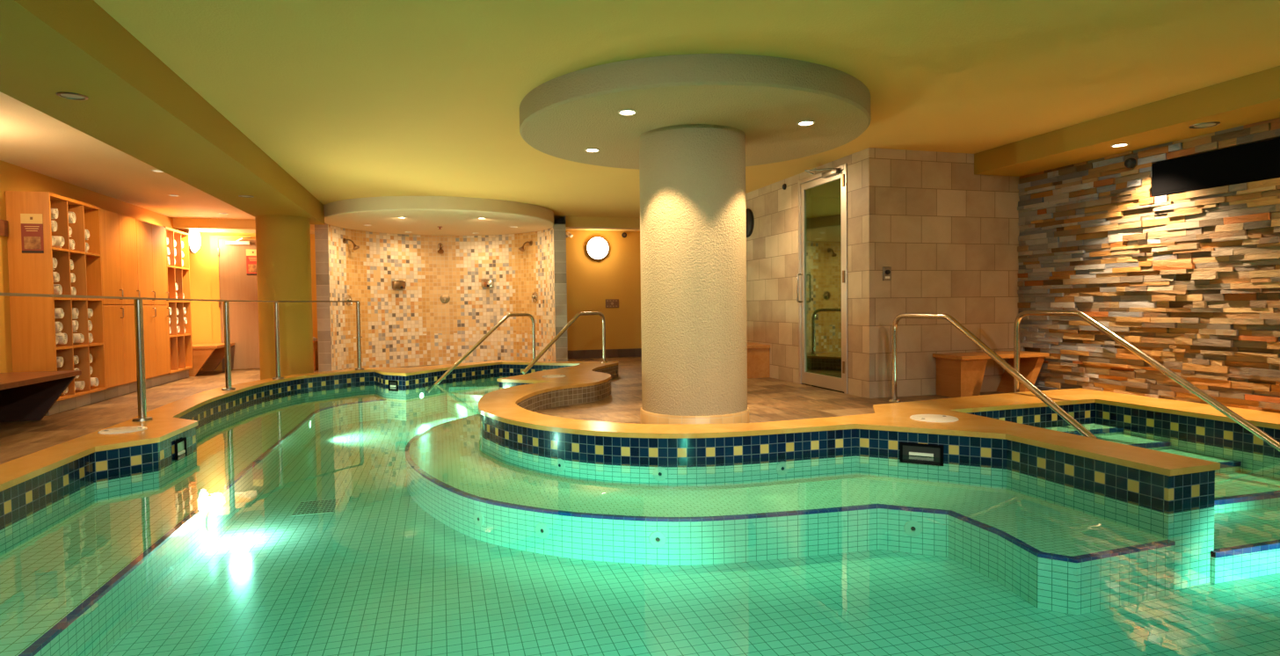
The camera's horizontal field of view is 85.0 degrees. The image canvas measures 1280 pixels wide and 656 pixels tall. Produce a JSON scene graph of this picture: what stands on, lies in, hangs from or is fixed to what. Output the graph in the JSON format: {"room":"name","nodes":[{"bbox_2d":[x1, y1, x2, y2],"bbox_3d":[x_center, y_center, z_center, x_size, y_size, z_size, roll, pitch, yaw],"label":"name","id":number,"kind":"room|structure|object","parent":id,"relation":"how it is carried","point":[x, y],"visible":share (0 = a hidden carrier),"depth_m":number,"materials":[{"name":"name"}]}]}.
{"room":"indoor spa pool","nodes":[
{"label":"indoor spa pool","id":0,"kind":"room"},
{"bbox_2d":[0,160,178,372],"bbox_3d":[-5.264,-0.303,3.736,0.150,2.590,16.100,-1,2,-16],"label":"wall","id":1,"kind":"structure","parent":0,"point":[12,178],"depth_m":6.94,"materials":[{"name":"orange paint"}]},
{"bbox_2d":[0,218,8,236],"bbox_3d":[-5.731,-0.918,5.749,0.085,0.150,1.860,-1,2,-16],"label":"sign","id":2,"kind":"object","parent":1,"relation":"attached to","point":[3,224],"visible":1,"depth_m":6.57,"materials":[{"name":"brown wood"}]},
{"bbox_2d":[44,369,189,415],"bbox_3d":[-6.413,0.731,8.619,0.290,0.135,3.940,-1,2,-16],"label":"baseboard","id":3,"kind":"structure","parent":1,"relation":"attached to","point":[76,402],"depth_m":7.99,"materials":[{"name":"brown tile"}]},
{"bbox_2d":[5,190,106,400],"bbox_3d":[-6.002,-0.310,7.221,0.348,2.025,1.045,-1,2,-16],"label":"towel shelf","id":4,"kind":"object","parent":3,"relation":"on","point":[34,348],"visible":0.84,"depth_m":6.95,"materials":[{"name":"brown wood"}]},
{"bbox_2d":[20,213,43,253],"bbox_3d":[-5.836,-0.908,6.703,0.175,0.375,0.006,-1,2,-16],"label":"sign","id":5,"kind":"object","parent":4,"relation":"attached to","point":[32,224],"visible":1,"depth_m":6.70,"materials":[{"name":"brown"}]},
{"bbox_2d":[23,236,41,248],"bbox_3d":[-5.835,-0.818,6.705,0.133,0.120,0.002,-1,2,-16],"label":"picture","id":6,"kind":"object","parent":5,"relation":"on","point":[29,242],"depth_m":6.70},
{"bbox_2d":[51,235,55,246],"bbox_3d":[-5.884,-0.849,6.818,0.251,0.105,0.122,-1,2,-15],"label":"rolled towel","id":7,"kind":"object","parent":4,"relation":"on","point":[53,237],"visible":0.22,"depth_m":6.87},
{"bbox_2d":[50,220,57,232],"bbox_3d":[-5.883,-0.996,6.843,0.252,0.118,0.101,-1,2,-15],"label":"rolled towel","id":8,"kind":"object","parent":7,"relation":"on","point":[54,224],"visible":0.3,"depth_m":6.87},
{"bbox_2d":[50,208,58,218],"bbox_3d":[-5.887,-1.126,6.857,0.251,0.116,0.114,-1,2,-18],"label":"rolled towel","id":9,"kind":"object","parent":8,"relation":"on","point":[54,211],"visible":0.27,"depth_m":6.88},
{"bbox_2d":[55,334,58,344],"bbox_3d":[-5.869,0.118,6.840,0.253,0.106,0.115,-1,2,-13],"label":"rolled towel","id":10,"kind":"object","parent":4,"relation":"on","point":[56,336],"visible":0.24,"depth_m":6.89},
{"bbox_2d":[55,321,62,333],"bbox_3d":[-5.868,-0.007,6.886,0.250,0.123,0.107,-1,2,-15],"label":"rolled towel","id":11,"kind":"object","parent":10,"relation":"on","point":[58,324],"visible":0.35,"depth_m":6.90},
{"bbox_2d":[54,307,64,318],"bbox_3d":[-5.883,-0.145,6.919,0.254,0.106,0.115,-1,2,-19],"label":"rolled towel","id":12,"kind":"object","parent":11,"relation":"on","point":[59,313],"visible":0.35,"depth_m":6.92,"materials":[{"name":"fabric"}]},
{"bbox_2d":[51,235,64,247],"bbox_3d":[-5.911,-0.857,6.958,0.253,0.124,0.109,-1,2,-18],"label":"rolled towel","id":13,"kind":"object","parent":4,"relation":"on","point":[59,240],"visible":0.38,"depth_m":6.96,"materials":[{"name":"fabric"}]},
{"bbox_2d":[53,283,62,294],"bbox_3d":[-5.889,-0.376,6.907,0.250,0.115,0.102,-1,2,-17],"label":"rolled towel","id":14,"kind":"object","parent":4,"relation":"on","point":[57,287],"visible":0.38,"depth_m":6.92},
{"bbox_2d":[52,271,59,282],"bbox_3d":[-5.896,-0.500,6.880,0.254,0.106,0.112,-1,2,-19],"label":"rolled towel","id":15,"kind":"object","parent":14,"relation":"on","point":[56,277],"visible":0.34,"depth_m":6.91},
{"bbox_2d":[55,333,67,344],"bbox_3d":[-5.905,0.113,6.995,0.253,0.121,0.100,-1,2,-14],"label":"rolled towel","id":16,"kind":"object","parent":4,"relation":"on","point":[62,337],"visible":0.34,"depth_m":7.00,"materials":[{"name":"fabric"}]},
{"bbox_2d":[60,386,68,395],"bbox_3d":[-5.907,0.617,7.002,0.252,0.122,0.106,-1,2,-13],"label":"rolled towel","id":17,"kind":"object","parent":4,"relation":"on","point":[67,389],"visible":0.12,"depth_m":7.04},
{"bbox_3d":[-5.879,0.488,6.932,0.250,0.117,0.102,-1,27,-17],"label":"rolled towel","id":18,"kind":"object","parent":17,"relation":"on","visible":0},
{"bbox_2d":[56,356,63,367],"bbox_3d":[-5.881,0.344,6.915,0.252,0.117,0.102,-1,2,-16],"label":"rolled towel","id":19,"kind":"object","parent":18,"relation":"on","point":[59,360],"visible":0.24,"depth_m":6.93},
{"bbox_2d":[69,239,74,249],"bbox_3d":[-5.981,-0.863,7.178,0.252,0.117,0.098,-1,2,-19],"label":"rolled towel","id":20,"kind":"object","parent":4,"relation":"on","point":[71,241],"visible":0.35,"depth_m":7.20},
{"bbox_2d":[68,225,72,236],"bbox_3d":[-5.998,-0.994,7.160,0.251,0.121,0.108,-1,2,-14],"label":"rolled towel","id":21,"kind":"object","parent":20,"relation":"on","point":[69,228],"visible":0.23,"depth_m":7.21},
{"bbox_2d":[68,211,75,223],"bbox_3d":[-6.004,-1.142,7.217,0.251,0.126,0.108,-1,2,-16],"label":"rolled towel","id":22,"kind":"object","parent":21,"relation":"on","point":[71,214],"visible":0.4,"depth_m":7.24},
{"bbox_2d":[72,333,84,342],"bbox_3d":[-6.001,0.112,7.318,0.254,0.107,0.111,-1,2,-16],"label":"rolled towel","id":23,"kind":"object","parent":4,"relation":"on","point":[79,338],"visible":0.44,"depth_m":7.32,"materials":[{"name":"fabric"}]},
{"bbox_2d":[74,380,85,390],"bbox_3d":[-6.003,0.612,7.334,0.251,0.100,0.115,-1,2,-14],"label":"rolled towel","id":24,"kind":"object","parent":4,"relation":"on","point":[79,385],"visible":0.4,"depth_m":7.33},
{"bbox_2d":[90,377,98,385],"bbox_3d":[-6.057,0.589,7.588,0.250,0.105,0.122,-1,2,-14],"label":"rolled towel","id":25,"kind":"object","parent":4,"relation":"on","point":[94,381],"visible":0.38,"depth_m":7.59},
{"bbox_3d":[-5.973,0.106,7.157,0.250,0.102,0.117,-1,-2,-14],"label":"rolled towel","id":26,"kind":"object","parent":4,"relation":"on","visible":0},
{"bbox_2d":[72,320,78,332],"bbox_3d":[-5.975,-0.017,7.214,0.253,0.120,0.104,-1,2,-18],"label":"rolled towel","id":27,"kind":"object","parent":26,"relation":"on","point":[75,323],"visible":0.31,"depth_m":7.24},
{"bbox_2d":[72,307,79,319],"bbox_3d":[-6.005,-0.153,7.254,0.252,0.122,0.106,-1,2,-19],"label":"rolled towel","id":28,"kind":"object","parent":27,"relation":"on","point":[75,311],"visible":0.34,"depth_m":7.27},
{"bbox_2d":[164,226,192,373],"bbox_3d":[-6.808,-0.391,10.027,0.348,2.025,0.915,-1,2,-16],"label":"towel shelf","id":29,"kind":"object","parent":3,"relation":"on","point":[180,344],"visible":0.44,"depth_m":10.19,"materials":[{"name":"brown wood"}]},
{"bbox_2d":[178,228,200,253],"bbox_3d":[-7.199,-1.423,11.162,0.266,0.465,0.450,-1,2,-16],"label":"wall sconce","id":30,"kind":"object","parent":1,"relation":"attached to","point":[194,237],"visible":0.67,"depth_m":11.07,"materials":[{"name":"white glass"}]},
{"bbox_2d":[189,229,200,252],"bbox_3d":[-7.115,-1.418,11.187,0.092,0.414,0.414,-1,2,-16],"label":"diffuser","id":31,"kind":"object","parent":30,"relation":"attached to","point":[194,237],"depth_m":11.08,"materials":[{"name":"glass"}]},
{"bbox_2d":[189,229,641,370],"bbox_3d":[-3.676,-0.611,12.640,8.120,2.590,0.150,-1,2,-16],"label":"wall","id":32,"kind":"structure","parent":0,"point":[590,281],"depth_m":13.34,"materials":[{"name":"yellow paint"}]},
{"bbox_2d":[209,235,259,370],"bbox_3d":[-6.473,-0.421,11.670,1.240,2.240,0.180,-1,2,-16],"label":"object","id":33,"kind":"structure","parent":32,"relation":"in","point":[229,279],"depth_m":11.65,"materials":[{"name":"orange"}]},
{"bbox_2d":[246,249,256,275],"bbox_3d":[-6.483,-1.102,11.706,0.210,0.430,0.006,-1,2,-16],"label":"sign","id":34,"kind":"object","parent":33,"relation":"attached to","point":[250,254],"visible":0.69,"depth_m":11.70,"materials":[{"name":"brown"}]},
{"bbox_2d":[247,264,256,272],"bbox_3d":[-6.481,-0.999,11.708,0.160,0.138,0.002,-1,2,-16],"label":"picture","id":35,"kind":"object","parent":34,"relation":"on","point":[251,268],"depth_m":11.70},
{"bbox_2d":[172,218,314,233],"bbox_3d":[-6.255,-1.662,11.452,2.250,0.150,0.650,-1,2,-16],"label":"beam","id":36,"kind":"structure","parent":32,"relation":"attached to","point":[202,225],"depth_m":11.04,"materials":[{"name":"beige paint"}]},
{"bbox_2d":[585,236,609,260],"bbox_3d":[-0.801,-1.522,13.289,0.450,0.450,0.137,-1,2,-16],"label":"wall sconce","id":37,"kind":"object","parent":32,"relation":"attached to","point":[597,248],"visible":1,"depth_m":13.25,"materials":[{"name":"white glass"}]},
{"bbox_2d":[567,348,641,358],"bbox_3d":[-0.803,0.496,13.408,1.920,0.160,0.020,-1,2,-16],"label":"baseboard","id":38,"kind":"structure","parent":32,"relation":"attached to","point":[632,352],"depth_m":13.45,"materials":[{"name":"tile"}]},
{"bbox_2d":[605,298,618,307],"bbox_3d":[-0.534,-0.472,13.459,0.265,0.165,0.014,-1,2,-16],"label":"wall plaque","id":39,"kind":"object","parent":32,"relation":"attached to","point":[609,302],"visible":1,"depth_m":13.46,"materials":[{"name":"brown"}]},
{"bbox_2d":[314,215,567,371],"bbox_3d":[-3.158,-0.550,11.644,3.735,2.460,1.782,-1,2,-10],"label":"wall","id":40,"kind":"structure","parent":0,"point":[410,325],"depth_m":11.95,"materials":[{"name":"tile"}]},
{"bbox_2d":[344,294,352,305],"bbox_3d":[-4.591,-0.443,11.053,0.068,0.171,0.170,0,2,13],"label":"shower valve","id":41,"kind":"object","parent":40,"relation":"attached to","point":[348,297],"visible":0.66,"depth_m":11.03,"materials":[{"name":"silver metal"}]},
{"bbox_2d":[342,238,359,249],"bbox_3d":[-4.525,-1.318,10.951,0.253,0.196,0.104,0,2,11],"label":"fitting","id":42,"kind":"object","parent":40,"relation":"attached to","point":[355,247],"visible":1,"depth_m":10.94,"materials":[{"name":"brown metal"}]},
{"bbox_2d":[392,280,405,289],"bbox_3d":[-4.094,-0.736,11.857,0.200,0.142,0.122,-2,3,-43],"label":"soap dispenser","id":43,"kind":"object","parent":40,"relation":"attached to","point":[396,284],"visible":1,"depth_m":11.82,"materials":[{"name":"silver metal"}]},
{"bbox_2d":[324,196,553,235],"bbox_3d":[-3.001,-1.661,10.643,3.360,0.178,3.360,-1,2,-16],"label":"trim","id":44,"kind":"structure","parent":40,"relation":"attached to","point":[456,215],"depth_m":9.71,"materials":[{"name":"paint"}]},
{"bbox_2d":[437,242,443,253],"bbox_3d":[-3.464,-1.389,12.138,0.104,0.196,0.253,-1,2,-16],"label":"fitting","id":45,"kind":"object","parent":40,"relation":"attached to","point":[440,245],"visible":1,"depth_m":12.09,"materials":[{"name":"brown metal"}]},
{"bbox_2d":[439,293,450,303],"bbox_3d":[-3.427,-0.516,12.268,0.170,0.171,0.068,-1,2,-16],"label":"shower valve","id":46,"kind":"object","parent":40,"relation":"attached to","point":[445,298],"visible":1,"depth_m":12.28,"materials":[{"name":"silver metal"}]},
{"bbox_2d":[480,278,494,287],"bbox_3d":[-2.682,-0.786,12.262,0.200,0.142,0.122,0,2,11],"label":"soap dispenser","id":47,"kind":"object","parent":40,"relation":"attached to","point":[485,282],"visible":1,"depth_m":12.23,"materials":[{"name":"silver metal"}]},
{"bbox_2d":[518,240,532,251],"bbox_3d":[-1.936,-1.386,11.791,0.104,0.196,0.253,1,3,43],"label":"fitting","id":48,"kind":"object","parent":40,"relation":"attached to","point":[521,248],"visible":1,"depth_m":11.76,"materials":[{"name":"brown metal"}]},
{"bbox_2d":[531,291,538,302],"bbox_3d":[-1.803,-0.521,11.825,0.068,0.171,0.170,-2,3,-44],"label":"shower valve","id":49,"kind":"object","parent":40,"relation":"attached to","point":[534,296],"visible":1,"depth_m":11.81,"materials":[{"name":"silver metal"}]},
{"bbox_2d":[565,216,639,229],"bbox_3d":[-0.316,-1.726,11.542,1.920,0.170,0.250,-1,2,-16],"label":"trim","id":50,"kind":"structure","parent":40,"relation":"attached to","point":[570,221],"depth_m":11.34,"materials":[{"name":"paint"}]},
{"bbox_2d":[0,356,1004,464],"bbox_3d":[-0.589,0.792,5.110,9.550,0.100,16.100,-1,2,-16],"label":"floor","id":51,"kind":"structure","parent":0,"point":[768,398],"depth_m":6.61,"materials":[{"name":"tile"}]},
{"bbox_2d":[0,370,81,421],"bbox_3d":[-5.321,0.660,5.517,0.678,0.450,2.100,-1,2,-16],"label":"bench","id":52,"kind":"object","parent":51,"relation":"on","point":[24,396],"visible":1,"depth_m":6.45,"materials":[{"name":"brown wood"}]},
{"bbox_2d":[99,208,140,388],"bbox_3d":[-6.263,-0.333,8.194,0.384,2.015,0.960,-1,2,-16],"label":"tall cabinet","id":53,"kind":"object","parent":51,"relation":"on","point":[118,232],"visible":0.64,"depth_m":8.17,"materials":[{"name":"brown wood"}]},
{"bbox_2d":[135,218,170,378],"bbox_3d":[-6.529,-0.360,9.124,0.384,2.015,0.965,-1,2,-16],"label":"tall cabinet","id":54,"kind":"object","parent":51,"relation":"on","point":[150,237],"visible":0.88,"depth_m":9.16,"materials":[{"name":"brown wood"}]},
{"bbox_2d":[189,342,234,376],"bbox_3d":[-6.931,0.494,11.086,0.658,0.460,0.980,-1,2,-16],"label":"bench","id":55,"kind":"object","parent":51,"relation":"on","point":[206,356],"visible":0.47,"depth_m":10.69,"materials":[{"name":"brown wood"}]},
{"bbox_2d":[254,214,313,379],"bbox_3d":[-4.550,-0.311,8.957,0.620,2.190,0.620,-1,2,-16],"label":"column","id":56,"kind":"structure","parent":51,"relation":"on","point":[282,242],"depth_m":8.70,"materials":[{"name":"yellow paint"}]},
{"bbox_2d":[312,340,318,370],"bbox_3d":[-5.627,0.453,11.486,0.630,0.485,0.490,-1,2,-16],"label":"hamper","id":57,"kind":"object","parent":51,"relation":"on","point":[315,342],"visible":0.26,"depth_m":11.42,"materials":[{"name":"brown wood"}]},
{"bbox_2d":[639,123,749,423],"bbox_3d":[0.408,-0.337,5.343,0.836,2.218,0.836,-1,2,-16],"label":"column central","id":58,"kind":"structure","parent":51,"relation":"on","point":[692,177],"depth_m":4.99,"materials":[{"name":"paint"}]},
{"bbox_2d":[747,341,770,378],"bbox_3d":[1.230,0.393,9.024,0.418,0.400,1.160,-1,2,-16],"label":"bench","id":59,"kind":"object","parent":51,"relation":"on","point":[758,354],"visible":0.29,"depth_m":8.50,"materials":[{"name":"brown wood"}]},
{"bbox_2d":[932,350,1049,397],"bbox_3d":[3.372,0.443,6.704,1.015,0.400,0.398,-1,2,-16],"label":"bench","id":60,"kind":"object","parent":51,"relation":"on","point":[958,374],"visible":0.77,"depth_m":6.59,"materials":[{"name":"brown wood"}]},
{"bbox_2d":[887,312,1098,438],"bbox_3d":[2.658,0.445,5.175,0.110,1.093,2.577,-1,2,-16],"label":"handrail","id":61,"kind":"object","parent":51,"relation":"on","point":[1005,365],"visible":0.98,"depth_m":5.32,"materials":[{"name":"silver metal"}]},
{"bbox_2d":[1013,310,1279,451],"bbox_3d":[3.703,0.422,5.084,0.110,1.099,2.527,-1,2,-16],"label":"handrail","id":62,"kind":"object","parent":51,"relation":"on","point":[1249,426],"visible":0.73,"depth_m":5.10,"materials":[{"name":"silver metal"}]},
{"bbox_2d":[0,0,1279,231],"bbox_3d":[-0.570,-1.673,5.044,9.950,0.150,16.400,-1,2,-16],"label":"ceiling","id":63,"kind":"structure","parent":0,"point":[351,98],"depth_m":4.29,"materials":[{"name":"paint"}]},
{"bbox_2d":[0,0,324,225],"bbox_3d":[-2.845,-1.371,3.073,0.700,0.270,13.550,-1,2,-16],"label":"beam","id":64,"kind":"structure","parent":63,"relation":"attached to","point":[136,105],"depth_m":4.04,"materials":[{"name":"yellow paint"}]},
{"bbox_2d":[56,91,88,100],"bbox_3d":[-3.070,-1.253,3.776,0.138,0.007,0.138,-1,2,-16],"label":"recessed light","id":65,"kind":"object","parent":64,"relation":"attached to","point":[73,96],"visible":1,"depth_m":3.78,"materials":[{"name":"silver metal"}]},
{"bbox_2d":[519,53,870,169],"bbox_3d":[0.394,-1.531,5.304,2.580,0.172,2.580,-1,2,-16],"label":"ceiling canopy","id":66,"kind":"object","parent":63,"relation":"attached to","point":[764,98],"depth_m":4.50,"materials":[{"name":"paint"}]},
{"bbox_2d":[584,147,599,152],"bbox_3d":[-0.387,-1.444,5.675,0.125,0.007,0.125,-1,2,-16],"label":"recessed light","id":67,"kind":"object","parent":66,"relation":"attached to","point":[591,149],"visible":1,"depth_m":5.67,"materials":[{"name":"beige"}]},
{"bbox_2d":[618,109,636,115],"bbox_3d":[-0.083,-1.413,4.577,0.125,0.007,0.125,-1,2,-16],"label":"recessed light","id":68,"kind":"object","parent":66,"relation":"attached to","point":[626,112],"visible":1,"depth_m":4.57,"materials":[{"name":"beige"}]},
{"bbox_2d":[796,120,814,125],"bbox_3d":[1.166,-1.438,4.904,0.125,0.007,0.125,-1,2,-16],"label":"recessed light","id":69,"kind":"object","parent":66,"relation":"attached to","point":[803,122],"visible":1,"depth_m":4.90,"materials":[{"name":"beige"}]},
{"bbox_2d":[0,363,1279,590],"bbox_3d":[0.160,0.954,5.096,7.135,0.580,11.050,-1,2,-16],"label":"wall","id":70,"kind":"structure","parent":0,"point":[1179,509],"depth_m":4.41,"materials":[{"name":"tile"}]},
{"bbox_2d":[174,436,187,459],"bbox_3d":[-3.132,0.821,4.765,0.016,0.125,0.168,-1,2,-14],"label":"skimmer mouth","id":71,"kind":"object","parent":70,"relation":"attached to","point":[180,445],"visible":1,"depth_m":4.75,"materials":[{"name":"black"}]},
{"bbox_2d":[0,405,386,655],"bbox_3d":[-2.773,1.174,3.986,1.222,0.262,10.554,-1,2,-12],"label":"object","id":72,"kind":"structure","parent":70,"relation":"attached to","point":[76,586],"depth_m":3.50,"materials":[{"name":"tile"}]},
{"bbox_2d":[205,509,215,532],"bbox_3d":[-2.552,1.147,4.151,0.014,0.140,0.140,-1,2,-16],"label":"pool light","id":73,"kind":"object","parent":70,"relation":"attached to","point":[210,519],"visible":1,"depth_m":4.13,"materials":[{"name":"glass"}]},
{"bbox_2d":[388,380,398,387],"bbox_3d":[-3.075,0.721,8.697,0.160,0.130,0.016,0,2,29],"label":"skimmer mouth","id":74,"kind":"object","parent":70,"relation":"attached to","point":[391,383],"visible":0.66,"depth_m":8.69,"materials":[{"name":"black"}]},
{"bbox_2d":[473,510,484,526],"bbox_3d":[-0.962,1.138,4.157,0.092,0.092,0.010,1,2,38],"label":"water jet","id":75,"kind":"object","parent":70,"relation":"attached to","point":[478,517],"visible":1,"depth_m":4.15,"materials":[{"name":"beige plastic"}]},
{"bbox_2d":[535,522,549,538],"bbox_3d":[-0.548,1.136,3.909,0.092,0.092,0.010,0,2,26],"label":"water jet","id":76,"kind":"object","parent":70,"relation":"attached to","point":[541,529],"visible":1,"depth_m":3.90,"materials":[{"name":"beige plastic"}]},
{"bbox_2d":[554,458,565,472],"bbox_3d":[-0.534,0.912,4.635,0.092,0.092,0.010,1,2,35],"label":"water jet","id":77,"kind":"object","parent":70,"relation":"attached to","point":[559,463],"visible":1,"depth_m":4.63,"materials":[{"name":"beige plastic"}]},
{"bbox_2d":[648,530,666,547],"bbox_3d":[0.094,1.129,3.727,0.092,0.092,0.010,0,2,6],"label":"water jet","id":78,"kind":"object","parent":70,"relation":"attached to","point":[658,539],"visible":1,"depth_m":3.72,"materials":[{"name":"beige plastic"}]},
{"bbox_2d":[653,466,667,480],"bbox_3d":[0.125,0.917,4.382,0.092,0.092,0.010,0,2,10],"label":"water jet","id":79,"kind":"object","parent":70,"relation":"attached to","point":[659,473],"visible":1,"depth_m":4.38,"materials":[{"name":"beige plastic"}]},
{"bbox_2d":[516,364,873,413],"bbox_3d":[0.236,0.747,5.272,7.874,0.180,11.360,-1,2,-16],"label":"trim","id":80,"kind":"structure","parent":70,"relation":"attached to","point":[580,395],"depth_m":7.10,"materials":[{"name":"brown tile"}]},
{"bbox_2d":[0,360,1279,491],"bbox_3d":[0.283,0.648,5.101,7.874,0.032,11.710,-1,2,-16],"label":"coping","id":81,"kind":"object","parent":80,"relation":"on","point":[501,405],"visible":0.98,"depth_m":4.72,"materials":[{"name":"stone"}]},
{"bbox_2d":[98,426,147,434],"bbox_3d":[-3.481,0.685,4.703,0.270,0.008,0.270,-1,2,-16],"label":"skimmer cover","id":82,"kind":"object","parent":81,"relation":"on","point":[125,429],"visible":1,"depth_m":4.67,"materials":[{"name":"beige plastic"}]},
{"bbox_2d":[0,292,364,421],"bbox_3d":[-3.643,0.209,5.687,0.822,0.902,7.101,-1,2,-7],"label":"railing","id":83,"kind":"object","parent":81,"relation":"on","point":[137,301],"visible":1,"depth_m":5.68,"materials":[{"name":"silver metal"}]},
{"bbox_2d":[433,312,535,384],"bbox_3d":[-2.129,0.306,9.560,0.110,0.997,1.811,1,3,43],"label":"handrail","id":84,"kind":"object","parent":81,"relation":"on","point":[507,316],"visible":0.8,"depth_m":9.63,"materials":[{"name":"silver metal"}]},
{"bbox_2d":[542,374,565,377],"bbox_3d":[-0.986,0.549,7.986,0.270,0.008,0.270,-1,2,-16],"label":"skimmer cover","id":85,"kind":"object","parent":81,"relation":"on","point":[548,375],"visible":1,"depth_m":7.96,"materials":[{"name":"beige plastic"}]},
{"bbox_2d":[522,312,607,374],"bbox_3d":[-0.937,0.165,9.163,0.109,0.738,1.763,0,2,31],"label":"handrail","id":86,"kind":"object","parent":81,"relation":"on","point":[532,363],"visible":1,"depth_m":9.24,"materials":[{"name":"silver metal"}]},
{"bbox_2d":[909,414,958,421],"bbox_3d":[2.017,0.616,4.791,0.310,0.008,0.310,-1,2,-16],"label":"skimmer cover","id":87,"kind":"object","parent":81,"relation":"on","point":[930,418],"visible":1,"depth_m":4.76,"materials":[{"name":"beige plastic"}]},
{"bbox_2d":[776,461,788,475],"bbox_3d":[0.918,0.904,4.490,0.092,0.092,0.010,-1,2,-16],"label":"water jet","id":88,"kind":"object","parent":70,"relation":"attached to","point":[782,467],"visible":1,"depth_m":4.49,"materials":[{"name":"beige plastic"}]},
{"bbox_2d":[404,414,1175,615],"bbox_3d":[-0.080,1.112,4.908,2.323,0.262,5.958,-3,3,-45],"label":"step","id":89,"kind":"structure","parent":70,"relation":"attached to","point":[1056,558],"depth_m":3.84,"materials":[{"name":"tile"}]},
{"bbox_2d":[904,520,922,536],"bbox_3d":[1.507,1.108,3.854,0.092,0.092,0.010,0,2,22],"label":"water jet","id":90,"kind":"object","parent":70,"relation":"attached to","point":[912,527],"visible":1,"depth_m":3.85,"materials":[{"name":"beige plastic"}]},
{"bbox_2d":[899,442,943,465],"bbox_3d":[1.788,0.800,4.439,0.259,0.130,0.016,0,2,28],"label":"skimmer mouth","id":91,"kind":"object","parent":70,"relation":"attached to","point":[909,452],"visible":1,"depth_m":4.44,"materials":[{"name":"black"}]},
{"bbox_2d":[102,411,1279,655],"bbox_3d":[0.107,1.222,5.166,7.400,0.001,11.200,-1,2,-16],"label":"floor","id":92,"kind":"structure","parent":0,"point":[377,574],"depth_m":3.27,"materials":[{"name":"tile"}]},
{"bbox_2d":[289,498,341,516],"bbox_3d":[-2.275,1.257,4.910,0.280,0.003,0.360,-1,2,-16],"label":"floor drain","id":93,"kind":"object","parent":92,"relation":"on","point":[321,505],"visible":1,"depth_m":4.90,"materials":[{"name":"grey"}]},
{"bbox_2d":[214,373,520,416],"bbox_3d":[0.160,1.020,5.101,7.147,0.414,11.058,-1,2,-16],"label":"wall","id":94,"kind":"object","parent":92,"relation":"on","point":[473,389],"visible":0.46,"depth_m":7.80,"materials":[{"name":"tile"}]},
{"bbox_2d":[446,400,479,418],"bbox_3d":[-1.758,0.954,9.193,1.590,0.340,1.532,0,2,29],"label":"floor","id":95,"kind":"structure","parent":92,"relation":"on","point":[461,409],"depth_m":8.82,"materials":[{"name":"tile"}]},
{"bbox_2d":[1044,422,1279,583],"bbox_3d":[3.249,1.015,4.540,1.505,0.400,1.964,-1,2,-16],"label":"floor","id":96,"kind":"structure","parent":92,"relation":"on","point":[1247,505],"depth_m":3.98,"materials":[{"name":"tile"}]},
{"bbox_2d":[745,151,859,396],"bbox_3d":[1.175,-0.589,10.182,0.150,2.590,7.250,-1,2,-16],"label":"wall","id":97,"kind":"structure","parent":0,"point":[772,247],"depth_m":8.13,"materials":[{"name":"tile"}]},
{"bbox_2d":[745,208,754,237],"bbox_3d":[1.367,-1.360,9.054,0.071,0.370,0.370,-1,2,-16],"label":"wall speaker","id":98,"kind":"object","parent":97,"relation":"attached to","point":[750,220],"visible":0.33,"depth_m":8.93,"materials":[{"name":"black"}]},
{"bbox_2d":[796,163,847,393],"bbox_3d":[1.861,-0.502,7.327,0.308,2.285,0.960,-1,2,-16],"label":"door","id":99,"kind":"structure","parent":97,"relation":"attached to","point":[830,175],"depth_m":7.66,"materials":[{"name":"silver metal"}]},
{"bbox_2d":[810,179,843,392],"bbox_3d":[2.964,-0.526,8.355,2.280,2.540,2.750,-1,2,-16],"label":"glass pane","id":100,"kind":"structure","parent":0,"point":[825,212],"depth_m":9.56,"materials":[{"name":"glass"}]},
{"bbox_2d":[859,147,1019,398],"bbox_3d":[3.123,-0.506,6.893,2.080,2.590,0.150,-1,2,-16],"label":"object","id":101,"kind":"structure","parent":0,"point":[948,233],"depth_m":6.72,"materials":[{"name":"tile"}]},
{"bbox_2d":[882,266,891,280],"bbox_3d":[2.331,-0.511,6.571,0.090,0.130,0.029,-1,2,-16],"label":"switch","id":102,"kind":"object","parent":101,"relation":"attached to","point":[886,270],"visible":1,"depth_m":6.57,"materials":[{"name":"silver metal"}]},
{"bbox_2d":[1016,117,1279,413],"bbox_3d":[5.084,-0.399,2.853,0.240,2.590,8.700,-1,2,-16],"label":"wall","id":103,"kind":"structure","parent":0,"point":[1190,280],"depth_m":5.68,"materials":[{"name":"stone"}]},
{"bbox_2d":[974,65,1279,176],"bbox_3d":[4.758,-1.486,2.728,0.610,0.200,8.700,-1,2,-16],"label":"trim","id":104,"kind":"structure","parent":103,"relation":"attached to","point":[1254,98],"depth_m":5.28,"materials":[{"name":"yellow paint"}]},
{"bbox_2d":[1110,143,1128,147],"bbox_3d":[3.848,-1.465,5.600,0.125,0.007,0.125,-1,2,-16],"label":"recessed light","id":105,"kind":"object","parent":104,"relation":"attached to","point":[1117,144],"visible":1,"depth_m":5.60,"materials":[{"name":"beige"}]},
{"bbox_2d":[1189,121,1220,128],"bbox_3d":[4.034,-1.447,4.988,0.175,0.007,0.175,-1,2,-16],"label":"recessed light","id":106,"kind":"object","parent":104,"relation":"attached to","point":[1203,125],"visible":1,"depth_m":4.99,"materials":[{"name":"silver metal"}]},
{"bbox_2d":[1124,158,1136,167],"bbox_3d":[4.074,-1.373,5.814,0.051,0.084,0.084,-1,2,-16],"label":"wall sensor","id":107,"kind":"object","parent":103,"relation":"attached to","point":[1130,163],"visible":1,"depth_m":5.79,"materials":[{"name":"black"}]},
{"bbox_2d":[1151,138,1279,196],"bbox_3d":[4.678,-1.152,3.953,0.044,0.265,3.600,-1,2,-16],"label":"wall screen","id":108,"kind":"object","parent":103,"relation":"attached to","point":[1257,161],"visible":1,"depth_m":5.19,"materials":[{"name":"black"}]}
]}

